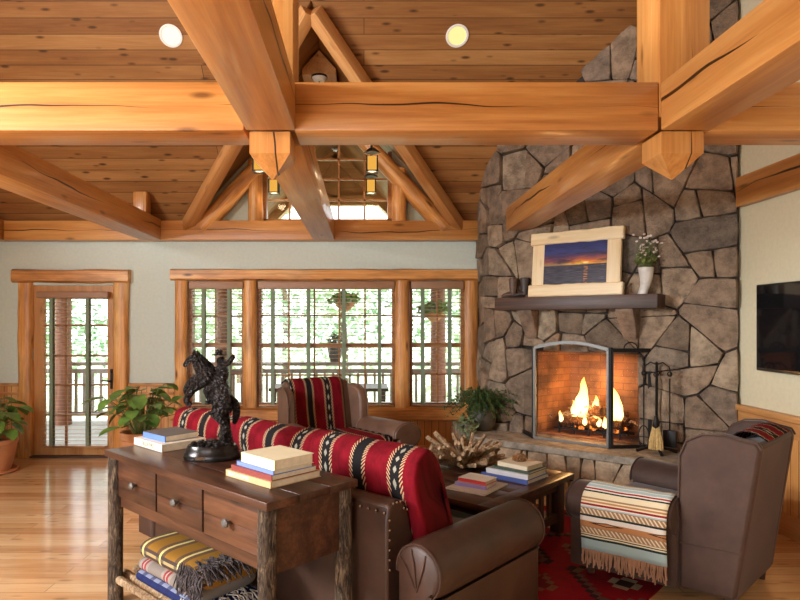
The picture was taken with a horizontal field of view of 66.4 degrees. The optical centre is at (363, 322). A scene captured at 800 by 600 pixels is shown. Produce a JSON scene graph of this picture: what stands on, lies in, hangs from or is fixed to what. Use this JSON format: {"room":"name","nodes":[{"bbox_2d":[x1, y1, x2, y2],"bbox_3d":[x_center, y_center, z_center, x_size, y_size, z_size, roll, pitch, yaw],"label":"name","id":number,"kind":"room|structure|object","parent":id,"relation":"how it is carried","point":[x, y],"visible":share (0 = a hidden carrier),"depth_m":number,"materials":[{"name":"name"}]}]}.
{"room":"living room","nodes":[
{"label":"living room","id":0,"kind":"room"},
{"bbox_2d":[0,151,478,406],"bbox_3d":[-0.700,-0.670,7.380,8.100,4.540,0.160,0,0,0],"label":"wall","id":1,"kind":"structure","parent":0,"point":[152,291],"depth_m":7.30,"materials":[{"name":"paint"}]},
{"bbox_2d":[17,283,34,457],"bbox_3d":[-4.036,0.561,7.273,0.173,2.079,0.094,0,0,0],"label":"trim","id":2,"kind":"structure","parent":1,"relation":"attached to","point":[25,313],"depth_m":7.23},
{"bbox_2d":[11,269,130,283],"bbox_3d":[-3.479,-0.555,7.258,1.382,0.167,0.124,0,0,0],"label":"trim","id":3,"kind":"structure","parent":1,"relation":"attached to","point":[88,276],"depth_m":7.20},
{"bbox_2d":[34,285,112,454],"bbox_3d":[-3.470,0.569,7.301,0.971,2.038,0.113,0,0,0],"label":"door","id":4,"kind":"structure","parent":1,"relation":"in","point":[39,359],"depth_m":7.31,"materials":[{"name":"brown wood"}]},
{"bbox_2d":[36,292,109,447],"bbox_3d":[-3.453,0.554,7.243,0.848,1.851,0.082,0,0,0],"label":"window blind","id":5,"kind":"object","parent":4,"relation":"attached to","point":[51,295],"visible":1,"depth_m":7.23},
{"bbox_2d":[0,383,173,394],"bbox_3d":[-3.434,0.786,7.275,2.332,0.138,0.050,0,0,0],"label":"trim","id":6,"kind":"structure","parent":1,"relation":"attached to","point":[1,384],"depth_m":7.25,"materials":[{"name":"brown wood"}]},
{"bbox_2d":[113,283,129,447],"bbox_3d":[-2.895,0.561,7.274,0.189,2.079,0.093,0,0,0],"label":"trim","id":7,"kind":"structure","parent":1,"relation":"attached to","point":[121,291],"depth_m":7.23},
{"bbox_2d":[174,281,187,407],"bbox_3d":[-2.177,0.251,7.260,0.158,1.508,0.087,0,0,0],"label":"trim","id":8,"kind":"structure","parent":1,"relation":"attached to","point":[181,319],"depth_m":7.22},
{"bbox_2d":[189,289,243,406],"bbox_3d":[-1.765,0.251,7.390,0.682,1.508,0.120,0,0,0],"label":"window","id":9,"kind":"structure","parent":1,"relation":"in","point":[191,320],"depth_m":7.36,"materials":[{"name":"brown wood"}]},
{"bbox_2d":[189,281,242,405],"bbox_3d":[-1.759,0.248,7.278,0.646,1.491,0.082,0,0,0],"label":"window blind","id":10,"kind":"object","parent":9,"relation":"attached to","point":[203,285],"visible":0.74,"depth_m":7.26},
{"bbox_2d":[0,386,452,444],"bbox_3d":[-1.610,1.167,7.290,5.980,0.865,0.020,0,0,0],"label":"wainscoting","id":11,"kind":"structure","parent":1,"relation":"attached to","point":[443,428],"depth_m":7.28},
{"bbox_2d":[196,163,262,230],"bbox_3d":[-1.236,-1.853,7.191,1.512,1.608,0.203,0,0,0],"label":"rafter","id":12,"kind":"object","parent":1,"relation":"attached to","point":[239,186],"visible":0.49,"depth_m":7.11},
{"bbox_2d":[4,221,480,241],"bbox_3d":[-1.395,-1.083,7.205,5.630,0.226,0.170,0,0,0],"label":"wall plate","id":13,"kind":"object","parent":1,"relation":"attached to","point":[14,231],"visible":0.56,"depth_m":7.12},
{"bbox_2d":[0,145,160,239],"bbox_3d":[-2.495,-1.090,5.232,0.250,0.240,3.775,0,0,0],"label":"tie beam","id":14,"kind":"structure","parent":13,"relation":"attached to","point":[23,173],"depth_m":4.96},
{"bbox_2d":[133,192,150,213],"bbox_3d":[-2.540,-1.355,6.980,0.150,0.270,0.150,0,0,0],"label":"stub","id":15,"kind":"object","parent":14,"relation":"on","point":[141,200],"visible":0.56,"depth_m":6.91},
{"bbox_2d":[248,159,262,220],"bbox_3d":[-1.280,-1.558,7.211,0.173,0.725,0.172,0,0,0],"label":"post","id":16,"kind":"object","parent":13,"relation":"on","point":[255,190],"visible":0.79,"depth_m":7.14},
{"bbox_2d":[392,167,405,220],"bbox_3d":[0.414,-1.508,7.212,0.175,0.625,0.172,0,0,0],"label":"post","id":17,"kind":"object","parent":13,"relation":"on","point":[398,197],"visible":0.73,"depth_m":7.14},
{"bbox_2d":[243,281,256,407],"bbox_3d":[-1.357,0.251,7.259,0.171,1.508,0.094,0,0,0],"label":"trim","id":18,"kind":"structure","parent":1,"relation":"attached to","point":[249,287],"depth_m":7.22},
{"bbox_2d":[171,406,467,420],"bbox_3d":[-0.449,1.082,7.268,3.650,0.170,0.183,0,0,0],"label":"trim","id":19,"kind":"structure","parent":1,"relation":"attached to","point":[412,413],"depth_m":7.18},
{"bbox_2d":[302,50,336,81],"bbox_3d":[-0.480,-2.780,6.895,0.360,0.260,0.790,0,0,0],"label":"block","id":20,"kind":"object","parent":1,"relation":"attached to","point":[318,63],"visible":0.41,"depth_m":6.50,"materials":[{"name":"brown wood"}]},
{"bbox_2d":[252,158,279,194],"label":"lantern chandelier","id":21,"kind":"object","parent":20,"relation":"hanging from","point":[256,169],"depth_m":6.99,"materials":[{"name":"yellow glass"}]},
{"bbox_2d":[170,269,477,280],"bbox_3d":[-0.452,-0.571,7.253,3.680,0.149,0.134,0,0,0],"label":"trim","id":22,"kind":"structure","parent":1,"relation":"attached to","point":[175,274],"depth_m":7.19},
{"bbox_2d":[257,281,395,406],"bbox_3d":[-0.449,0.251,7.390,1.663,1.508,0.120,0,0,0],"label":"window","id":23,"kind":"structure","parent":1,"relation":"in","point":[260,347],"depth_m":7.36,"materials":[{"name":"brown wood"}]},
{"bbox_2d":[258,281,394,405],"bbox_3d":[-0.449,0.248,7.278,1.628,1.491,0.082,0,0,0],"label":"window blind","id":24,"kind":"object","parent":23,"relation":"attached to","point":[272,285],"visible":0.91,"depth_m":7.26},
{"bbox_2d":[263,145,391,220],"bbox_3d":[-0.443,-1.951,7.380,1.556,1.522,0.100,0,0,0],"label":"window","id":25,"kind":"structure","parent":1,"relation":"in","point":[266,200],"depth_m":7.37,"materials":[{"name":"brown wood"}]},
{"bbox_2d":[395,281,409,407],"bbox_3d":[0.458,0.251,7.260,0.183,1.508,0.100,0,0,0],"label":"trim","id":26,"kind":"structure","parent":1,"relation":"attached to","point":[402,294],"depth_m":7.22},
{"bbox_2d":[358,145,448,231],"bbox_3d":[0.274,-1.852,7.189,1.512,1.617,0.201,0,0,0],"label":"rafter","id":27,"kind":"object","parent":1,"relation":"attached to","point":[414,195],"visible":0.59,"depth_m":7.11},
{"bbox_2d":[409,281,464,406],"bbox_3d":[0.874,0.251,7.390,0.670,1.508,0.120,0,0,0],"label":"window","id":28,"kind":"structure","parent":1,"relation":"in","point":[461,373],"depth_m":7.33,"materials":[{"name":"brown wood"}]},
{"bbox_2d":[411,281,463,405],"bbox_3d":[0.874,0.248,7.278,0.622,1.491,0.082,0,0,0],"label":"window blind","id":29,"kind":"object","parent":28,"relation":"attached to","point":[422,285],"visible":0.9,"depth_m":7.26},
{"bbox_2d":[464,280,478,407],"bbox_3d":[1.281,0.251,7.260,0.170,1.508,0.099,0,0,0],"label":"trim","id":30,"kind":"structure","parent":1,"relation":"attached to","point":[471,287],"depth_m":7.22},
{"bbox_3d":[3.720,-1.160,9.050,4.560,0.100,3.100,0,0,0],"label":"porch roof","id":31,"kind":"structure","parent":1,"relation":"attached to","visible":0},
{"bbox_2d":[416,292,452,321],"bbox_3d":[1.073,-0.516,9.286,0.558,1.008,0.536,0,0,-24],"label":"hanging basket","id":32,"kind":"object","parent":31,"relation":"hanging from","point":[426,304],"visible":0.59,"depth_m":9.18,"materials":[{"name":"plant"}]},
{"bbox_2d":[216,1,335,216],"bbox_3d":[-1.477,-1.937,7.975,1.993,2.142,4.850,0,0,0],"label":"ceiling","id":33,"kind":"structure","parent":0,"point":[309,47],"depth_m":7.08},
{"bbox_2d":[0,0,636,220],"bbox_3d":[-0.725,-3.282,5.292,8.150,4.185,4.185,0,0,0],"label":"ceiling","id":34,"kind":"structure","parent":0,"point":[41,40],"depth_m":5.88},
{"bbox_2d":[159,24,181,47],"bbox_3d":[-1.826,-2.713,5.763,0.215,0.156,0.156,0,0,-5],"label":"recessed light","id":35,"kind":"object","parent":34,"relation":"in","point":[170,35],"visible":1,"depth_m":5.76,"materials":[{"name":"white paint"}]},
{"bbox_2d":[182,5,311,229],"bbox_3d":[-1.290,-1.975,6.350,0.130,1.788,2.362,0,0,-44],"label":"rafter","id":36,"kind":"object","parent":34,"relation":"attached to","point":[227,155],"visible":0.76,"depth_m":6.64,"materials":[{"name":"brown wood"}]},
{"bbox_2d":[311,5,463,229],"bbox_3d":[0.330,-1.975,6.350,0.130,1.788,2.362,0,0,44],"label":"rafter","id":37,"kind":"object","parent":34,"relation":"attached to","point":[321,23],"visible":0.81,"depth_m":5.95,"materials":[{"name":"brown wood"}]},
{"bbox_2d":[446,24,468,47],"bbox_3d":[0.879,-2.713,5.763,0.215,0.156,0.156,0,0,-5],"label":"recessed light","id":38,"kind":"object","parent":34,"relation":"in","point":[457,35],"visible":1,"depth_m":5.76,"materials":[{"name":"white paint"}]},
{"bbox_2d":[311,0,411,198],"bbox_3d":[0.517,-1.937,7.975,1.993,2.142,4.850,0,0,0],"label":"ceiling","id":39,"kind":"structure","parent":0,"point":[349,151],"depth_m":8.94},
{"bbox_2d":[364,145,380,194],"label":"lantern chandelier","id":40,"kind":"object","parent":39,"relation":"hanging from","point":[371,171],"depth_m":6.05,"materials":[{"name":"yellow glass"}]},
{"bbox_2d":[0,457,799,599],"bbox_3d":[-0.700,1.650,3.000,8.100,0.100,8.900,0,0,0],"label":"floor","id":41,"kind":"structure","parent":0,"point":[54,511],"depth_m":4.47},
{"bbox_2d":[0,397,32,474],"bbox_3d":[-4.041,1.185,6.514,0.860,0.829,1.065,0,0,-32],"label":"potted plant","id":42,"kind":"object","parent":41,"relation":"on","point":[9,439],"visible":1,"depth_m":6.50,"materials":[{"name":"green plant"}]},
{"bbox_2d":[79,383,183,446],"bbox_3d":[-2.276,1.112,6.073,0.974,0.977,1.005,0,0,0],"label":"potted plant","id":43,"kind":"object","parent":41,"relation":"on","point":[151,419],"visible":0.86,"depth_m":5.96,"materials":[{"name":"green plant"}]},
{"bbox_2d":[104,445,357,599],"bbox_3d":[-0.763,1.165,3.183,1.520,0.870,0.537,0,0,43],"label":"console table","id":44,"kind":"object","parent":41,"relation":"on","point":[273,531],"visible":0.67,"depth_m":2.82,"materials":[{"name":"brown wood"}]},
{"bbox_2d":[134,436,205,451],"bbox_3d":[-1.163,0.708,3.655,0.335,0.042,0.286,0,0,43],"label":"book","id":45,"kind":"object","parent":44,"relation":"on","point":[155,445],"visible":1,"depth_m":3.54,"materials":[{"name":"paper"}]},
{"bbox_2d":[143,427,197,442],"bbox_3d":[-1.163,0.669,3.670,0.250,0.036,0.220,0,0,42],"label":"book","id":46,"kind":"object","parent":45,"relation":"on","point":[170,434],"visible":1,"depth_m":3.62,"materials":[{"name":"paper"}]},
{"bbox_2d":[136,569,256,599],"bbox_3d":[-0.879,1.448,3.256,0.811,0.166,0.398,0,0,43],"label":"folded blanket","id":47,"kind":"object","parent":44,"relation":"on","point":[248,592],"visible":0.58,"depth_m":3.17,"materials":[{"name":"blue fabric"}]},
{"bbox_2d":[138,557,255,599],"bbox_3d":[-0.914,1.340,3.315,0.620,0.080,0.360,0,0,44],"label":"folded blanket","id":48,"kind":"object","parent":47,"relation":"on","point":[146,564],"visible":0.3,"depth_m":3.17,"materials":[{"name":"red fabric"}]},
{"bbox_2d":[140,531,256,599],"bbox_3d":[-0.852,1.266,3.231,0.745,0.176,0.418,0,0,44],"label":"folded blanket","id":49,"kind":"object","parent":48,"relation":"on","point":[197,566],"visible":0.79,"depth_m":3.07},
{"bbox_2d":[183,349,240,462],"bbox_3d":[-0.819,0.435,3.286,0.304,0.588,0.208,0,0,-14],"label":"bronze statue","id":50,"kind":"object","parent":44,"relation":"on","point":[217,393],"visible":1,"depth_m":3.23,"materials":[{"name":"black metal"}]},
{"bbox_2d":[226,468,320,488],"bbox_3d":[-0.433,0.714,2.907,0.345,0.030,0.301,0,0,43],"label":"book","id":51,"kind":"object","parent":44,"relation":"on","point":[241,476],"visible":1,"depth_m":2.79,"materials":[{"name":"paper"}]},
{"bbox_2d":[231,463,316,480],"bbox_3d":[-0.427,0.686,2.895,0.310,0.026,0.270,0,0,43],"label":"book","id":52,"kind":"object","parent":51,"relation":"on","point":[234,467],"visible":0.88,"depth_m":2.79,"materials":[{"name":"paper"}]},
{"bbox_2d":[237,460,312,474],"bbox_3d":[-0.421,0.663,2.876,0.285,0.020,0.230,0,0,45],"label":"book","id":53,"kind":"object","parent":52,"relation":"on","point":[243,464],"visible":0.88,"depth_m":2.78,"materials":[{"name":"paper"}]},
{"bbox_2d":[241,445,313,470],"bbox_3d":[-0.407,0.630,2.862,0.225,0.046,0.260,0,0,-45],"label":"book","id":54,"kind":"object","parent":53,"relation":"on","point":[279,457],"visible":1,"depth_m":2.81,"materials":[{"name":"paper"}]},
{"bbox_2d":[139,406,544,599],"bbox_3d":[-0.357,1.096,3.837,2.754,1.008,0.937,0,0,43],"label":"leather sofa","id":55,"kind":"object","parent":41,"relation":"on","point":[408,544],"visible":0.48,"depth_m":2.92,"materials":[{"name":"brown leather"}]},
{"bbox_2d":[173,406,243,440],"bbox_3d":[-0.982,0.894,4.194,0.783,0.613,0.260,0,17,44],"label":"cushion","id":56,"kind":"object","parent":55,"relation":"on","point":[200,420],"depth_m":4.11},
{"bbox_2d":[233,416,323,451],"bbox_3d":[-0.456,0.893,3.696,0.783,0.610,0.266,0,17,44],"label":"blanket","id":57,"kind":"object","parent":55,"relation":"on","point":[249,433],"depth_m":3.60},
{"bbox_2d":[310,430,452,540],"bbox_3d":[0.071,0.893,3.198,0.783,0.614,0.258,0,17,44],"label":"blanket","id":58,"kind":"object","parent":55,"relation":"on","point":[411,474],"depth_m":2.96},
{"bbox_2d":[451,0,738,496],"bbox_3d":[2.024,-1.025,6.124,2.984,5.250,1.117,0,0,40],"label":"stone fireplace","id":59,"kind":"object","parent":41,"relation":"on","point":[688,317],"visible":0.49,"depth_m":5.70,"materials":[{"name":"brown stone"}]},
{"bbox_2d":[453,414,478,440],"bbox_3d":[1.069,1.158,6.356,0.278,0.422,0.328,0,0,0],"label":"ivy plant","id":60,"kind":"object","parent":59,"relation":"on","point":[468,426],"visible":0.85,"depth_m":6.35,"materials":[{"name":"green plant"}]},
{"bbox_2d":[443,386,520,430],"bbox_3d":[1.284,0.914,6.460,0.799,0.469,0.616,0,0,-17],"label":"potted plant","id":61,"kind":"object","parent":59,"relation":"on","point":[481,405],"visible":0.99,"depth_m":6.45,"materials":[{"name":"plant"}]},
{"bbox_2d":[528,225,625,296],"bbox_3d":[2.058,-0.584,5.950,0.930,0.656,0.131,0,0,40],"label":"picture frame","id":62,"kind":"object","parent":59,"relation":"on","point":[583,262],"visible":0.91,"depth_m":5.91,"materials":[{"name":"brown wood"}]},
{"bbox_2d":[543,240,607,284],"bbox_3d":[2.048,-0.585,5.939,0.620,0.425,0.001,0,-6,40],"label":"print","id":63,"kind":"object","parent":62,"relation":"on","point":[577,262],"depth_m":5.93},
{"bbox_2d":[521,341,651,448],"bbox_3d":[2.067,0.660,5.919,1.290,0.981,0.285,0,0,40],"label":"fireplace screen","id":64,"kind":"object","parent":59,"relation":"on","point":[610,351],"visible":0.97,"depth_m":5.61,"materials":[{"name":"metal"}]},
{"bbox_2d":[548,378,637,439],"bbox_3d":[2.341,0.838,6.174,0.967,0.580,0.299,0,0,40],"label":"fire","id":65,"kind":"object","parent":59,"relation":"in","point":[581,416],"visible":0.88,"depth_m":6.12,"materials":[{"name":"orange"}]},
{"bbox_2d":[628,233,663,293],"bbox_3d":[2.563,-0.538,5.528,0.239,0.552,0.251,0,0,-3],"label":"flower vase","id":66,"kind":"object","parent":59,"relation":"on","point":[646,259],"visible":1,"depth_m":5.49,"materials":[{"name":"white ceramic"}]},
{"bbox_2d":[636,362,677,455],"bbox_3d":[2.600,0.749,5.420,0.263,0.809,0.264,0,0,-34],"label":"stand","id":67,"kind":"object","parent":59,"relation":"on","point":[655,363],"visible":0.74,"depth_m":5.41,"materials":[{"name":"black metal"}]},
{"bbox_2d":[648,372,663,450],"bbox_3d":[2.552,0.768,5.329,0.122,0.684,0.074,0,0,40],"label":"broom","id":68,"kind":"object","parent":67,"relation":"hanging from","point":[655,439],"visible":1,"depth_m":5.31,"materials":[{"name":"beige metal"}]},
{"bbox_2d":[663,371,676,447],"bbox_3d":[2.691,0.760,5.370,0.110,0.669,0.020,0,0,40],"label":"shovel","id":69,"kind":"object","parent":67,"relation":"hanging from","point":[669,436],"visible":0.93,"depth_m":5.37,"materials":[{"name":"black metal"}]},
{"bbox_2d":[536,504,663,599],"bbox_3d":[0.803,1.594,4.630,2.750,0.011,2.050,0,0,44],"label":"area rug","id":70,"kind":"object","parent":41,"relation":"on","point":[559,578],"visible":0.06,"depth_m":3.76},
{"bbox_2d":[276,378,421,445],"bbox_3d":[-0.277,1.085,5.764,1.307,1.030,1.003,0,0,-32],"label":"chair","id":71,"kind":"object","parent":70,"relation":"on","point":[358,421],"visible":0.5,"depth_m":5.76,"materials":[{"name":"brown leather"}]},
{"bbox_2d":[281,376,346,429],"bbox_3d":[-0.494,0.822,6.054,0.587,0.559,0.312,0,0,-32],"label":"throw","id":72,"kind":"object","parent":71,"relation":"on","point":[319,401],"visible":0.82,"depth_m":5.98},
{"bbox_2d":[327,427,392,441],"bbox_3d":[-0.181,1.130,5.610,0.712,0.230,0.620,0,0,-32],"label":"seat cushion","id":73,"kind":"object","parent":71,"relation":"on","point":[370,432],"depth_m":5.65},
{"bbox_2d":[440,465,573,533],"bbox_3d":[0.760,1.369,4.636,1.198,0.439,1.190,0,0,44],"label":"coffee table","id":74,"kind":"object","parent":70,"relation":"on","point":[463,505],"visible":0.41,"depth_m":4.43,"materials":[{"name":"brown wood"}]},
{"bbox_2d":[424,431,506,468],"bbox_3d":[0.807,1.022,4.902,0.656,0.259,0.656,0,0,38],"label":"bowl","id":75,"kind":"object","parent":74,"relation":"on","point":[464,453],"visible":0.98,"depth_m":4.78,"materials":[{"name":"brown wood"}]},
{"bbox_2d":[445,482,507,495],"bbox_3d":[0.791,1.143,4.276,0.300,0.010,0.360,0,0,38],"label":"book","id":76,"kind":"object","parent":74,"relation":"on","point":[498,485],"visible":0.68,"depth_m":4.17,"materials":[{"name":"paper"}]},
{"bbox_2d":[455,480,495,489],"bbox_3d":[0.783,1.127,4.290,0.235,0.024,0.170,0,0,34],"label":"book","id":77,"kind":"object","parent":76,"relation":"on","point":[459,483],"visible":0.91,"depth_m":4.22,"materials":[{"name":"paper"}]},
{"bbox_2d":[458,472,496,485],"bbox_3d":[0.804,1.101,4.312,0.215,0.026,0.170,0,0,40],"label":"book","id":78,"kind":"object","parent":77,"relation":"on","point":[475,478],"visible":1,"depth_m":4.28,"materials":[{"name":"paper"}]},
{"bbox_2d":[450,509,545,518],"bbox_3d":[0.760,1.450,4.636,0.980,0.025,0.910,0,0,44],"label":"shelf","id":79,"kind":"object","parent":74,"relation":"attached to","point":[454,513],"depth_m":4.58,"materials":[{"name":"brown wood"}]},
{"bbox_2d":[481,471,547,484],"bbox_3d":[1.130,1.133,4.568,0.380,0.030,0.320,0,0,43],"label":"book","id":80,"kind":"object","parent":74,"relation":"on","point":[500,477],"visible":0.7,"depth_m":4.44,"materials":[{"name":"paper"}]},
{"bbox_2d":[486,466,545,479],"bbox_3d":[1.137,1.101,4.561,0.340,0.036,0.290,0,0,42],"label":"book","id":81,"kind":"object","parent":80,"relation":"on","point":[489,469],"visible":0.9,"depth_m":4.45,"materials":[{"name":"paper"}]},
{"bbox_2d":[491,463,545,474],"bbox_3d":[1.158,1.073,4.554,0.310,0.018,0.270,0,0,44],"label":"book","id":82,"kind":"object","parent":81,"relation":"on","point":[496,466],"visible":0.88,"depth_m":4.46,"materials":[{"name":"paper"}]},
{"bbox_2d":[498,457,541,470],"bbox_3d":[1.165,1.048,4.548,0.220,0.032,0.250,0,0,-44],"label":"book","id":83,"kind":"object","parent":82,"relation":"on","point":[529,464],"visible":0.97,"depth_m":4.49,"materials":[{"name":"paper"}]},
{"bbox_2d":[564,419,795,599],"bbox_3d":[2.035,1.105,3.847,1.242,0.991,1.003,0,0,-43],"label":"chair","id":84,"kind":"object","parent":70,"relation":"on","point":[724,515],"visible":0.84,"depth_m":3.44,"materials":[{"name":"brown leather"}]},
{"bbox_2d":[580,480,676,585],"bbox_3d":[1.578,1.238,3.638,0.500,0.498,0.216,0,0,41],"label":"striped blanket","id":85,"kind":"object","parent":84,"relation":"on","point":[621,521],"visible":1,"depth_m":3.58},
{"bbox_2d":[626,482,676,495],"bbox_3d":[1.912,1.210,3.980,0.648,0.150,0.620,0,0,-43],"label":"seat cushion","id":86,"kind":"object","parent":84,"relation":"on","point":[657,486],"depth_m":4.23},
{"bbox_2d":[734,422,788,441],"bbox_3d":[2.285,0.741,3.576,0.465,0.281,0.254,0,0,-43],"label":"throw","id":87,"kind":"object","parent":84,"relation":"on","point":[768,431],"visible":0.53,"depth_m":3.52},
{"bbox_2d":[739,0,799,415],"bbox_3d":[3.275,-1.835,3.080,0.150,6.870,8.760,0,0,0],"label":"wall","id":88,"kind":"structure","parent":0,"point":[769,230],"depth_m":4.89,"materials":[{"name":"paint"}]},
{"bbox_2d":[687,82,799,144],"bbox_3d":[2.476,-1.095,3.210,1.448,0.247,0.260,0,0,0],"label":"cross beam","id":89,"kind":"structure","parent":88,"relation":"attached to","point":[775,120],"depth_m":3.08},
{"bbox_2d":[735,404,799,424],"bbox_3d":[3.170,0.710,1.950,0.060,0.050,6.500,0,0,0],"label":"trim","id":90,"kind":"structure","parent":88,"relation":"attached to","point":[794,419],"depth_m":4.74,"materials":[{"name":"brown wood"}]},
{"bbox_2d":[736,153,799,206],"bbox_3d":[3.165,-1.100,1.975,0.060,0.250,6.350,0,0,0],"label":"wall plate","id":91,"kind":"object","parent":88,"relation":"attached to","point":[782,177],"visible":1,"depth_m":4.72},
{"bbox_2d":[738,410,799,440],"bbox_3d":[3.180,0.800,1.950,0.035,0.120,6.500,0,0,0],"label":"trim","id":92,"kind":"structure","parent":88,"relation":"attached to","point":[742,415],"depth_m":4.72,"materials":[{"name":"brown wood"}]},
{"bbox_2d":[756,281,799,374],"bbox_3d":[3.161,0.036,4.243,0.078,0.680,1.240,0,0,0],"label":"television","id":93,"kind":"object","parent":88,"relation":"attached to","point":[777,304],"visible":1,"depth_m":4.60,"materials":[{"name":"black plastic"}]},
{"bbox_2d":[778,511,799,542],"bbox_3d":[3.180,1.515,1.950,0.040,0.170,6.500,0,0,0],"label":"baseboard","id":94,"kind":"structure","parent":88,"relation":"attached to","point":[789,526],"depth_m":4.53,"materials":[{"name":"brown wood"}]},
{"bbox_2d":[782,440,799,518],"bbox_3d":[3.190,1.160,1.950,0.020,0.880,6.500,0,0,0],"label":"trim","id":95,"kind":"structure","parent":88,"relation":"attached to","point":[791,502],"depth_m":4.52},
{"bbox_3d":[-0.725,-2.898,0.892,8.150,6.647,0.120,0,-45,0],"label":"ceiling","id":96,"kind":"structure","parent":0,"visible":0},
{"bbox_2d":[249,0,298,179],"bbox_3d":[-0.480,-2.947,3.210,0.246,4.385,0.260,0,0,0],"label":"post","id":97,"kind":"object","parent":96,"relation":"hanging from","point":[273,151],"visible":0.48,"depth_m":3.11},
{"bbox_2d":[0,82,252,144],"bbox_3d":[-2.579,-1.095,3.210,3.943,0.247,0.260,0,0,0],"label":"cross beam","id":98,"kind":"structure","parent":97,"relation":"attached to","point":[31,113],"depth_m":3.08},
{"bbox_2d":[167,0,294,129],"bbox_3d":[-0.470,-1.090,0.963,0.250,0.240,4.225,0,0,0],"label":"tie beam","id":99,"kind":"structure","parent":97,"relation":"attached to","point":[240,42],"depth_m":2.25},
{"bbox_2d":[276,133,333,239],"bbox_3d":[-0.470,-1.090,5.232,0.250,0.240,3.775,0,0,0],"label":"tie beam","id":100,"kind":"structure","parent":97,"relation":"attached to","point":[302,183],"depth_m":4.64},
{"bbox_2d":[295,82,657,144],"bbox_3d":[0.568,-1.095,3.210,1.841,0.247,0.260,0,0,0],"label":"cross beam","id":101,"kind":"structure","parent":97,"relation":"attached to","point":[326,113],"depth_m":3.08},
{"bbox_2d":[637,0,709,179],"bbox_3d":[1.620,-2.947,3.210,0.256,4.385,0.260,0,0,0],"label":"post","id":102,"kind":"object","parent":96,"relation":"hanging from","point":[670,33],"visible":0.62,"depth_m":3.10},
{"bbox_2d":[506,133,657,230],"bbox_3d":[1.620,-1.090,4.883,0.250,0.240,3.075,0,0,0],"label":"tie beam","id":103,"kind":"structure","parent":102,"relation":"attached to","point":[591,169],"depth_m":4.46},
{"bbox_2d":[661,0,799,129],"bbox_3d":[1.620,-1.090,0.963,0.250,0.240,4.225,0,0,0],"label":"tie beam","id":104,"kind":"structure","parent":102,"relation":"attached to","point":[757,57],"depth_m":2.51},
{"label":"outside","id":105,"kind":"structure","parent":0,"visible":0},
{"bbox_2d":[47,419,106,444],"bbox_3d":[-1.000,1.730,9.050,14.000,0.120,3.100,0,0,0],"label":"deck","id":106,"kind":"object","parent":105,"point":[74,421],"depth_m":9.30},
{"bbox_2d":[55,299,71,424],"bbox_3d":[-4.951,0.295,10.050,0.256,2.750,0.256,0,0,0],"label":"porch post","id":107,"kind":"object","parent":106,"relation":"on","point":[59,374],"visible":0.52,"depth_m":9.94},
{"bbox_2d":[217,289,232,391],"bbox_3d":[-2.299,0.295,10.051,0.255,2.750,0.257,0,0,0],"label":"porch post","id":108,"kind":"object","parent":106,"relation":"on","point":[219,320],"visible":0.12,"depth_m":9.93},
{"bbox_2d":[47,362,458,412],"bbox_3d":[-1.000,1.115,10.300,12.000,0.900,0.120,0,0,0],"label":"deck railing","id":109,"kind":"object","parent":106,"relation":"on","point":[75,372],"visible":0.16,"depth_m":10.28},
{"bbox_2d":[430,289,445,401],"bbox_3d":[1.222,0.295,10.049,0.253,2.750,0.260,0,0,0],"label":"porch post","id":110,"kind":"object","parent":106,"relation":"on","point":[441,350],"visible":0.33,"depth_m":9.95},
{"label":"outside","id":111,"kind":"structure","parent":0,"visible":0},
{"bbox_2d":[47,345,458,418],"bbox_3d":[0.000,2.700,40.000,120.000,0.100,70.000,0,0,0],"label":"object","id":112,"kind":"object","parent":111,"point":[237,385],"depth_m":29.12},
{"bbox_2d":[47,289,233,379],"bbox_3d":[-7.057,-0.245,18.821,6.343,5.801,6.456,0,0,-18],"label":"tree","id":113,"kind":"object","parent":112,"relation":"on","point":[80,331],"visible":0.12,"depth_m":18.03,"materials":[{"name":"green plant"}]},
{"bbox_2d":[94,289,275,398],"bbox_3d":[-4.524,0.055,14.929,4.482,5.201,3.790,0,0,-39],"label":"tree","id":114,"kind":"object","parent":112,"relation":"on","point":[198,349],"visible":0.05,"depth_m":14.86,"materials":[{"name":"green plant"}]},
{"bbox_2d":[195,289,336,382],"bbox_3d":[-5.095,-0.801,27.947,7.958,6.910,5.912,0,0,0],"label":"tree","id":115,"kind":"object","parent":112,"relation":"on","point":[265,311],"visible":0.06,"depth_m":26.95,"materials":[{"name":"green plant"}]},
{"bbox_2d":[212,212,366,382],"bbox_3d":[-2.470,-0.590,20.156,5.316,6.489,6.407,0,0,0],"label":"tree","id":116,"kind":"object","parent":112,"relation":"on","point":[282,320],"visible":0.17,"depth_m":19.94,"materials":[{"name":"green plant"}]},
{"bbox_2d":[263,289,391,392],"bbox_3d":[-0.858,0.086,17.410,4.028,5.141,4.756,0,0,24],"label":"tree","id":117,"kind":"object","parent":112,"relation":"on","point":[300,350],"visible":0.22,"depth_m":16.26,"materials":[{"name":"green plant"}]},
{"bbox_2d":[322,289,457,361],"bbox_3d":[1.780,-0.950,28.082,7.087,7.208,7.750,0,0,0],"label":"tree","id":118,"kind":"object","parent":112,"relation":"on","point":[388,319],"visible":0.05,"depth_m":26.09,"materials":[{"name":"green plant"}]},
{"bbox_2d":[323,289,458,368],"bbox_3d":[1.835,-0.217,20.708,6.241,5.744,4.254,0,0,33],"label":"tree","id":119,"kind":"object","parent":112,"relation":"on","point":[383,336],"visible":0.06,"depth_m":20.91,"materials":[{"name":"green plant"}]},
{"bbox_2d":[413,289,458,398],"bbox_3d":[3.067,0.364,16.060,4.252,4.584,4.475,0,0,-40],"label":"tree","id":120,"kind":"object","parent":112,"relation":"on","point":[455,350],"visible":0.07,"depth_m":15.98,"materials":[{"name":"green plant"}]},
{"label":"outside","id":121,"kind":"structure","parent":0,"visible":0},
{"bbox_2d":[268,149,386,218],"bbox_3d":[-0.480,-1.920,10.200,3.640,1.940,0.200,0,0,0],"label":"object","id":122,"kind":"object","parent":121,"point":[329,169],"visible":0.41,"depth_m":10.13,"materials":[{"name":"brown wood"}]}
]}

